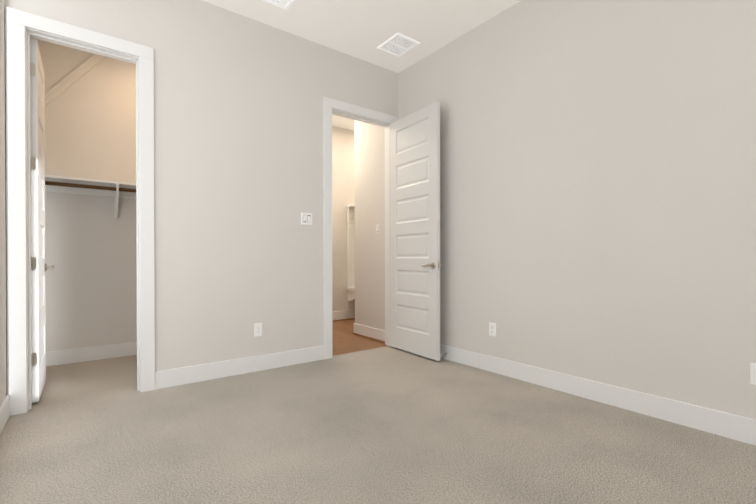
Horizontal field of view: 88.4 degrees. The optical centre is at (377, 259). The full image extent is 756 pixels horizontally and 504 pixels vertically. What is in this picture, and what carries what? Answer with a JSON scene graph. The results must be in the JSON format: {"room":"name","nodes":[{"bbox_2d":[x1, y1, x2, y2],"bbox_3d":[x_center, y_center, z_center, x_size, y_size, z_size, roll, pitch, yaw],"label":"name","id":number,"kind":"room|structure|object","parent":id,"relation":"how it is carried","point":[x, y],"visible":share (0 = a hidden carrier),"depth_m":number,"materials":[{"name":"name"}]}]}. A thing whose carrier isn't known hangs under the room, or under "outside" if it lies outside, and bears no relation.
{"room":"empty bedroom","nodes":[
{"label":"empty bedroom","id":0,"kind":"room"},
{"bbox_2d":[0,0,6,405],"bbox_3d":[-1.185,-0.545,0.818,0.115,3.050,6.820,0,0,-37],"label":"wall","id":1,"kind":"structure","parent":0,"point":[3,358],"depth_m":2.34,"materials":[{"name":"beige paint"}]},
{"bbox_2d":[0,395,9,434],"bbox_3d":[-0.727,0.915,0.326,0.014,0.133,5.248,0,0,-37],"label":"baseboard","id":2,"kind":"structure","parent":1,"relation":"attached to","point":[4,412],"depth_m":2.27,"materials":[{"name":"white paint"}]},
{"bbox_2d":[30,38,136,351],"bbox_3d":[-2.256,-0.556,4.208,2.254,3.050,0.115,0,0,-37],"label":"wall","id":3,"kind":"structure","parent":0,"point":[90,240],"depth_m":3.75,"materials":[{"name":"beige paint"}]},
{"bbox_2d":[45,54,104,105],"bbox_3d":[-2.884,-1.687,3.641,0.852,1.080,0.030,0,0,-37],"label":"trim","id":4,"kind":"structure","parent":3,"relation":"attached to","point":[69,80],"depth_m":3.64,"materials":[{"name":"beige paint"}]},
{"bbox_2d":[45,175,135,217],"bbox_3d":[-2.176,-0.571,4.006,2.140,0.320,0.305,0,0,-37],"label":"closet shelf","id":5,"kind":"object","parent":3,"relation":"attached to","point":[83,186],"visible":0.29,"depth_m":3.62,"materials":[{"name":"white paint"}]},
{"bbox_2d":[46,342,136,365],"bbox_3d":[-2.261,0.902,4.128,2.112,0.133,0.014,0,0,-37],"label":"baseboard","id":6,"kind":"structure","parent":3,"relation":"attached to","point":[66,356],"depth_m":3.74,"materials":[{"name":"white paint"}]},
{"bbox_2d":[5,0,397,371],"bbox_3d":[-1.084,-0.555,3.436,3.197,3.050,0.115,0,0,-37],"label":"wall","id":7,"kind":"structure","parent":0,"point":[238,154],"depth_m":3.26,"materials":[{"name":"beige paint"}]},
{"bbox_2d":[30,38,54,402],"bbox_3d":[-2.476,-0.261,2.836,0.155,2.430,0.652,0,0,-37],"label":"closet door","id":8,"kind":"structure","parent":7,"relation":"in","point":[39,267],"depth_m":2.62,"materials":[{"name":"white paint"}]},
{"bbox_2d":[5,6,154,415],"bbox_3d":[-2.036,-0.264,2.719,0.653,2.475,0.115,0,0,-37],"label":"door frame","id":9,"kind":"structure","parent":7,"relation":"attached to","point":[41,35],"depth_m":2.57,"materials":[{"name":"white paint"}]},
{"bbox_2d":[30,37,133,63],"bbox_3d":[-2.076,-0.301,2.773,0.803,2.550,0.020,0,0,-37],"label":"trim","id":10,"kind":"structure","parent":7,"relation":"attached to","point":[78,49],"depth_m":2.75,"materials":[{"name":"white paint"}]},
{"bbox_2d":[155,346,323,389],"bbox_3d":[-1.100,0.903,3.346,1.437,0.133,0.014,0,0,-37],"label":"baseboard","id":11,"kind":"structure","parent":7,"relation":"attached to","point":[188,375],"depth_m":3.26,"materials":[{"name":"white paint"}]},
{"bbox_2d":[254,323,261,336],"bbox_3d":[-1.045,0.610,3.392,0.070,0.114,0.007,0,0,-37],"label":"electrical outlet","id":12,"kind":"object","parent":7,"relation":"attached to","point":[257,329],"visible":1,"depth_m":3.39,"materials":[{"name":"white plastic"}]},
{"bbox_2d":[301,212,311,224],"bbox_3d":[-0.671,-0.388,3.667,0.116,0.114,0.013,0,0,-37],"label":"bedroom light switch","id":13,"kind":"object","parent":7,"relation":"attached to","point":[306,218],"visible":1,"depth_m":3.67,"materials":[{"name":"white plastic"}]},
{"bbox_2d":[323,96,398,359],"bbox_3d":[-0.186,-0.310,4.113,0.955,2.550,0.155,0,0,-37],"label":"door frame","id":14,"kind":"structure","parent":7,"relation":"attached to","point":[329,104],"depth_m":3.81,"materials":[{"name":"white paint"}]},
{"bbox_2d":[389,101,440,360],"bbox_3d":[0.336,-0.270,3.963,0.156,2.430,0.805,0,0,-37],"label":"entry door","id":15,"kind":"structure","parent":7,"relation":"in","point":[414,233],"depth_m":3.90,"materials":[{"name":"white paint"}]},
{"bbox_2d":[332,126,354,311],"bbox_3d":[-0.525,-0.568,6.277,3.230,3.050,0.115,0,0,-37],"label":"wall","id":16,"kind":"structure","parent":0,"point":[343,168],"depth_m":6.16,"materials":[{"name":"beige paint"}]},
{"bbox_2d":[332,310,354,319],"bbox_3d":[-0.484,0.882,6.231,3.000,0.150,0.014,0,0,-37],"label":"baseboard","id":17,"kind":"structure","parent":16,"relation":"attached to","point":[344,314],"depth_m":6.17,"materials":[{"name":"white paint"}]},
{"bbox_2d":[347,204,354,309],"bbox_3d":[0.119,-0.037,6.422,1.260,1.685,0.430,0,0,-37],"label":"bench","id":18,"kind":"object","parent":16,"relation":"attached to","point":[351,250],"visible":0.25,"depth_m":6.24,"materials":[{"name":"white paint"}]},
{"bbox_2d":[332,319,386,355],"bbox_3d":[0.041,1.021,5.535,3.230,0.116,1.987,0,0,-37],"label":"floor","id":19,"kind":"structure","parent":0,"point":[345,340],"depth_m":4.61,"materials":[{"name":"brown wood"}]},
{"bbox_2d":[202,0,520,130],"bbox_3d":[0.773,-2.141,2.671,5.484,0.120,7.430,0,0,-37],"label":"ceiling","id":20,"kind":"structure","parent":0,"point":[362,29],"depth_m":3.39,"materials":[{"name":"white paint"}]},
{"bbox_2d":[263,0,294,9],"bbox_3d":[-0.785,-2.071,3.025,0.290,0.016,0.290,0,0,-37],"label":"ceiling vent","id":21,"kind":"object","parent":20,"relation":"in","point":[284,4],"visible":1,"depth_m":3.13,"materials":[{"name":"white metal"}]},
{"bbox_2d":[377,33,419,56],"bbox_3d":[0.198,-2.079,3.774,0.280,0.010,0.319,0,0,-37],"label":"ceiling vent","id":22,"kind":"object","parent":20,"relation":"in","point":[398,44],"visible":1,"depth_m":3.76,"materials":[{"name":"white metal"}]},
{"bbox_2d":[0,346,755,503],"bbox_3d":[0.141,1.034,1.821,3.427,0.120,6.820,0,0,-37],"label":"floor carpet","id":23,"kind":"object","parent":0,"point":[387,425],"visible":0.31,"depth_m":2.06,"materials":[{"name":"beige carpet"}]},
{"bbox_2d":[354,0,755,419],"bbox_3d":[1.628,-0.557,2.590,0.115,3.050,6.265,0,0,-37],"label":"wall","id":24,"kind":"structure","parent":0,"point":[597,190],"depth_m":2.66,"materials":[{"name":"beige paint"}]},
{"bbox_2d":[352,323,384,342],"bbox_3d":[-0.092,0.896,4.761,0.030,0.133,0.762,0,0,-37],"label":"baseboard","id":25,"kind":"structure","parent":24,"relation":"attached to","point":[379,334],"depth_m":4.78,"materials":[{"name":"white paint"}]},
{"bbox_2d":[376,224,379,233],"bbox_3d":[-0.004,-0.367,4.650,0.013,0.114,0.070,0,0,-37],"label":"light switch","id":26,"kind":"object","parent":24,"relation":"attached to","point":[377,228],"visible":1,"depth_m":4.64,"materials":[{"name":"white plastic"}]},
{"bbox_2d":[489,322,495,336],"bbox_3d":[0.985,0.600,3.348,0.007,0.114,0.070,0,0,-37],"label":"electrical outlet","id":27,"kind":"object","parent":24,"relation":"attached to","point":[492,329],"visible":1,"depth_m":3.34,"materials":[{"name":"white plastic"}]},
{"bbox_2d":[440,344,755,445],"bbox_3d":[1.816,0.903,2.242,0.014,0.133,5.248,0,0,-37],"label":"baseboard","id":28,"kind":"structure","parent":24,"relation":"attached to","point":[730,426],"depth_m":2.53,"materials":[{"name":"white paint"}]},
{"bbox_2d":[750,362,755,384],"bbox_3d":[1.980,0.599,2.021,0.015,0.114,0.070,0,0,-37],"label":"outlet plate","id":29,"kind":"object","parent":24,"relation":"attached to","point":[752,373],"visible":1,"depth_m":2.04,"materials":[{"name":"white plastic"}]}
]}

